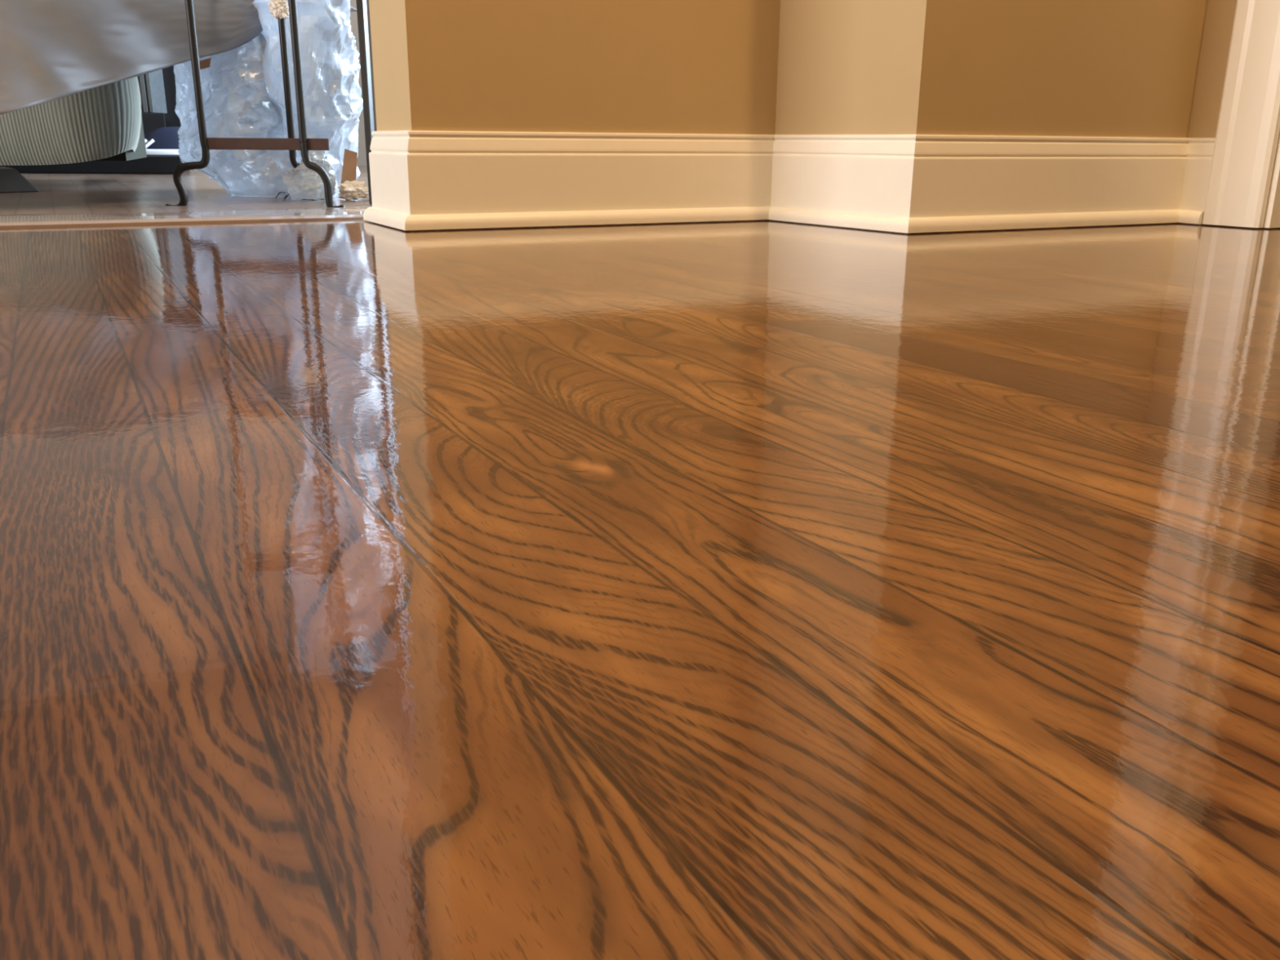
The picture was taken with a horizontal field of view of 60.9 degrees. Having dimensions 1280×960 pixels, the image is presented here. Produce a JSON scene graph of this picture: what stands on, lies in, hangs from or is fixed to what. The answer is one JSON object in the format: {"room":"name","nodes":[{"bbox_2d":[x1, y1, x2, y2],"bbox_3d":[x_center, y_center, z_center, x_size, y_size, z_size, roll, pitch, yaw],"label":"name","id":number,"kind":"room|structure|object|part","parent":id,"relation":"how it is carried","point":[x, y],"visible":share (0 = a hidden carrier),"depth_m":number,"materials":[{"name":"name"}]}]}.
{"room":"hallway","nodes":[
{"label":"hallway","id":0,"kind":"room"},
{"bbox_2d":[349,0,366,165],"bbox_3d":[-2.965,-2.439,4.066,5.640,2.440,0.120,-8,19,-26],"label":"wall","id":1,"kind":"structure","parent":0,"point":[362,157],"depth_m":5.13,"materials":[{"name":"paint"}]},
{"bbox_2d":[366,0,377,131],"bbox_3d":[-0.508,-1.632,1.929,0.049,2.199,0.050,0,17,0],"label":"wall","id":2,"kind":"structure","parent":0,"point":[367,1],"depth_m":2.15,"materials":[{"name":"grey paint"}]},
{"bbox_2d":[0,219,1279,959],"bbox_3d":[-0.413,0.418,-0.960,4.898,0.001,4.938,-8,19,-26],"label":"floor","id":3,"kind":"structure","parent":0,"point":[752,589],"depth_m":0.30,"materials":[{"name":"brown wood"}]},
{"bbox_2d":[0,207,368,228],"bbox_3d":[-1.810,-0.237,1.106,4.237,0.009,0.196,-8,19,-26],"label":"door threshold","id":4,"kind":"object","parent":3,"relation":"on","point":[81,220],"depth_m":1.61,"materials":[{"name":"brown wood"}]},
{"bbox_2d":[0,165,1279,230],"bbox_3d":[-0.922,-0.074,0.714,5.620,0.060,8.700,-8,19,-26],"label":"floor","id":5,"kind":"structure","parent":0,"point":[58,193],"depth_m":2.27,"materials":[{"name":"wood"}]},
{"bbox_2d":[0,76,146,192],"bbox_3d":[-1.781,-0.974,2.815,0.947,0.400,1.321,-8,19,-26],"label":"sofa","id":6,"kind":"object","parent":5,"relation":"on","point":[104,122],"visible":0.58,"depth_m":2.49,"materials":[{"name":"fabric"}]},
{"bbox_2d":[0,0,356,115],"bbox_3d":[-1.244,-0.871,2.324,1.000,0.412,1.533,0,17,-2],"label":"tablecloth","id":7,"kind":"object","parent":6,"relation":"on","point":[51,50],"visible":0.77,"depth_m":1.91,"materials":[{"name":"white fabric"}]},
{"bbox_2d":[0,155,181,173],"bbox_3d":[-2.457,-1.146,3.927,1.794,0.059,0.470,0,17,0],"label":"platform","id":8,"kind":"object","parent":5,"relation":"on","point":[152,164],"visible":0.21,"depth_m":3.71,"materials":[{"name":"black fabric"}]},
{"bbox_2d":[141,112,165,134],"bbox_3d":[-1.889,-1.280,4.026,0.344,0.144,0.160,0,17,0],"label":"crate","id":9,"kind":"object","parent":8,"relation":"on","point":[152,122],"visible":0.2,"depth_m":3.94,"materials":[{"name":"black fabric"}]},
{"bbox_2d":[137,75,143,112],"bbox_3d":[-1.812,-1.490,3.961,0.014,0.294,0.120,0,17,0],"label":"book","id":10,"kind":"object","parent":9,"relation":"on","point":[138,77],"visible":0.06,"depth_m":3.94,"materials":[{"name":"paper"}]},
{"bbox_2d":[138,74,150,112],"bbox_3d":[-1.790,-1.489,3.961,0.017,0.294,0.120,0,17,0],"label":"book","id":11,"kind":"object","parent":9,"relation":"on","point":[142,77],"visible":0.2,"depth_m":3.93,"materials":[{"name":"grey paper"}]},
{"bbox_2d":[145,69,167,113],"bbox_3d":[-1.768,-1.489,3.961,0.014,0.294,0.120,0,17,0],"label":"book","id":12,"kind":"object","parent":9,"relation":"on","point":[154,80],"visible":0.44,"depth_m":3.97,"materials":[{"name":"white paper"}]},
{"bbox_2d":[144,126,180,155],"bbox_3d":[-1.687,-1.173,3.768,0.258,0.095,0.110,0,17,0],"label":"sneaker","id":13,"kind":"object","parent":8,"relation":"on","point":[162,140],"visible":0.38,"depth_m":3.74,"materials":[{"name":"white rubber"}]},
{"bbox_2d":[162,65,182,164],"bbox_3d":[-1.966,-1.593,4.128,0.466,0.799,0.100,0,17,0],"label":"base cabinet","id":14,"kind":"object","parent":5,"relation":"on","point":[171,119],"visible":0.05,"depth_m":4.12,"materials":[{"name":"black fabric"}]},
{"bbox_2d":[165,0,345,207],"bbox_3d":[-0.722,-0.985,1.886,0.294,1.012,0.274,-8,19,-26],"label":"iron stand","id":15,"kind":"object","parent":5,"relation":"on","point":[291,144],"visible":0.89,"depth_m":1.96,"materials":[{"name":"black metal"}]},
{"bbox_3d":[-0.822,-0.975,1.853,0.092,1.012,0.014,0,17,0],"label":"leg","id":16,"kind":"part","parent":15,"relation":"part of","materials":[{"name":"metal"}]},
{"bbox_2d":[267,0,288,19],"bbox_3d":[-0.691,-0.904,2.083,0.046,0.045,0.040,16,23,41],"label":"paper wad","id":17,"kind":"object","parent":15,"relation":"on","point":[278,8],"visible":1,"depth_m":2.07,"materials":[{"name":"beige paper"}]},
{"bbox_3d":[-0.676,-1.065,2.034,0.033,0.946,0.014,0,17,0],"label":"leg","id":18,"kind":"part","parent":15,"relation":"part of","materials":[{"name":"metal"}]},
{"bbox_3d":[-0.570,-0.970,1.839,0.074,1.011,0.014,0,17,0],"label":"leg","id":19,"kind":"part","parent":15,"relation":"part of","materials":[{"name":"metal"}]},
{"bbox_2d":[173,31,360,195],"bbox_3d":[-0.839,-0.888,2.474,0.417,0.451,0.502,-6,18,-20],"label":"plastic bag","id":20,"kind":"object","parent":5,"relation":"on","point":[237,104],"visible":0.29,"depth_m":2.29,"materials":[{"name":"plastic"}]},
{"bbox_2d":[275,191,324,200],"bbox_3d":[-0.673,-0.565,2.174,0.084,0.016,0.530,-8,19,-26],"label":"wire","id":21,"kind":"object","parent":5,"relation":"on","point":[286,196],"visible":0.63,"depth_m":2.17,"materials":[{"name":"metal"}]},
{"bbox_2d":[252,0,363,197],"bbox_3d":[-0.702,-1.139,2.181,0.258,1.105,0.253,-8,19,-26],"label":"plastic sheet","id":22,"kind":"object","parent":5,"relation":"on","point":[333,100],"visible":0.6,"depth_m":2.22,"materials":[{"name":"clear plastic"}]},
{"bbox_2d":[281,151,336,200],"bbox_3d":[-0.668,-0.613,2.196,0.107,0.093,0.112,-8,19,-26],"label":"scrap","id":23,"kind":"object","parent":5,"relation":"on","point":[301,182],"visible":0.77,"depth_m":2.16,"materials":[{"name":"clear plastic"}]},
{"bbox_2d":[338,148,357,199],"bbox_3d":[-0.600,-0.629,2.240,0.038,0.099,0.092,-1,17,-3],"label":"cardboard sheet","id":24,"kind":"object","parent":5,"relation":"on","point":[349,162],"visible":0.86,"depth_m":2.24,"materials":[{"name":"brown cardboard"}]},
{"bbox_2d":[337,180,368,200],"bbox_3d":[-0.574,-0.583,2.192,0.070,0.040,0.056,-8,19,-26],"label":"paper scrap","id":25,"kind":"object","parent":5,"relation":"on","point":[354,189],"visible":0.97,"depth_m":2.18,"materials":[{"name":"beige paper"}]},
{"bbox_2d":[355,0,374,204],"bbox_3d":[-0.498,-1.575,1.748,0.012,2.199,0.030,0,17,0],"label":"metal post","id":26,"kind":"object","parent":5,"relation":"on","point":[362,12],"visible":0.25,"depth_m":2.00,"materials":[{"name":"white metal"}]},
{"bbox_2d":[368,0,1208,137],"bbox_3d":[0.299,-1.575,1.363,1.281,2.440,0.478,-8,19,-26],"label":"wall","id":27,"kind":"structure","parent":0,"point":[1034,68],"depth_m":1.55,"materials":[{"name":"paint"}]},
{"bbox_2d":[363,206,409,231],"bbox_3d":[-0.362,-0.374,1.556,0.012,0.020,0.225,-8,19,-26],"label":"trim","id":28,"kind":"structure","parent":27,"relation":"attached to","point":[392,219],"depth_m":1.55,"materials":[{"name":"white paint"}]},
{"bbox_2d":[368,130,410,214],"bbox_3d":[-0.351,-0.427,1.545,0.011,0.130,0.201,-8,19,-26],"label":"baseboard","id":29,"kind":"structure","parent":27,"relation":"attached to","point":[388,157],"depth_m":1.53,"materials":[{"name":"white paint"}]},
{"bbox_2d":[404,206,769,231],"bbox_3d":[-0.054,-0.384,1.596,0.596,0.020,0.012,-8,19,-26],"label":"trim","id":30,"kind":"structure","parent":27,"relation":"attached to","point":[574,218],"depth_m":1.57,"materials":[{"name":"white paint"}]},
{"bbox_2d":[407,130,773,231],"bbox_3d":[-0.049,-0.440,1.594,0.594,0.130,0.011,-8,19,-26],"label":"baseboard","id":31,"kind":"structure","parent":27,"relation":"attached to","point":[450,171],"depth_m":1.57,"materials":[{"name":"white paint"}]},
{"bbox_2d":[768,206,909,233],"bbox_3d":[0.286,-0.385,1.605,0.012,0.020,0.311,-10,20,-31],"label":"trim","id":32,"kind":"structure","parent":27,"relation":"attached to","point":[845,220],"depth_m":1.59,"materials":[{"name":"white paint"}]},
{"bbox_2d":[770,134,915,233],"bbox_3d":[0.290,-0.440,1.603,0.011,0.130,0.310,-10,20,-31],"label":"baseboard","id":33,"kind":"structure","parent":27,"relation":"attached to","point":[860,174],"depth_m":1.58,"materials":[{"name":"white paint"}]},
{"bbox_2d":[907,208,1179,233],"bbox_3d":[0.611,-0.383,1.607,0.563,0.020,0.012,-8,19,-26],"label":"trim","id":34,"kind":"structure","parent":27,"relation":"attached to","point":[1020,221],"depth_m":1.59,"materials":[{"name":"white paint"}]},
{"bbox_2d":[909,134,1188,233],"bbox_3d":[0.615,-0.438,1.605,0.563,0.130,0.011,-8,19,-26],"label":"baseboard","id":35,"kind":"structure","parent":27,"relation":"attached to","point":[953,175],"depth_m":1.58,"materials":[{"name":"white paint"}]},
{"bbox_2d":[1187,0,1271,228],"bbox_3d":[1.942,-1.004,-0.438,0.120,2.440,4.394,-8,19,-26],"label":"wall","id":36,"kind":"structure","parent":0,"point":[1220,15],"depth_m":1.67,"materials":[{"name":"paint"}]},
{"bbox_2d":[1177,208,1204,224],"bbox_3d":[0.863,-0.414,1.714,0.012,0.020,0.047,-8,19,-26],"label":"trim","id":37,"kind":"structure","parent":36,"relation":"attached to","point":[1185,216],"depth_m":1.71,"materials":[{"name":"white paint"}]},
{"bbox_2d":[1177,137,1215,225],"bbox_3d":[0.871,-0.469,1.708,0.011,0.130,0.058,-8,19,-26],"label":"baseboard","id":38,"kind":"structure","parent":36,"relation":"attached to","point":[1199,154],"depth_m":1.70,"materials":[{"name":"white paint"}]},
{"bbox_2d":[1202,0,1279,227],"bbox_3d":[1.104,-1.292,0.991,0.019,2.128,0.930,-8,19,-26],"label":"trim","id":39,"kind":"structure","parent":36,"relation":"attached to","point":[1248,126],"depth_m":1.61,"materials":[{"name":"white paint"}]},
{"bbox_2d":[1262,130,1279,227],"bbox_3d":[1.166,-1.259,1.037,0.118,2.038,0.762,-8,19,-26],"label":"trim","id":40,"kind":"structure","parent":36,"relation":"attached to","point":[1272,217],"depth_m":1.61,"materials":[{"name":"white paint"}]}
]}

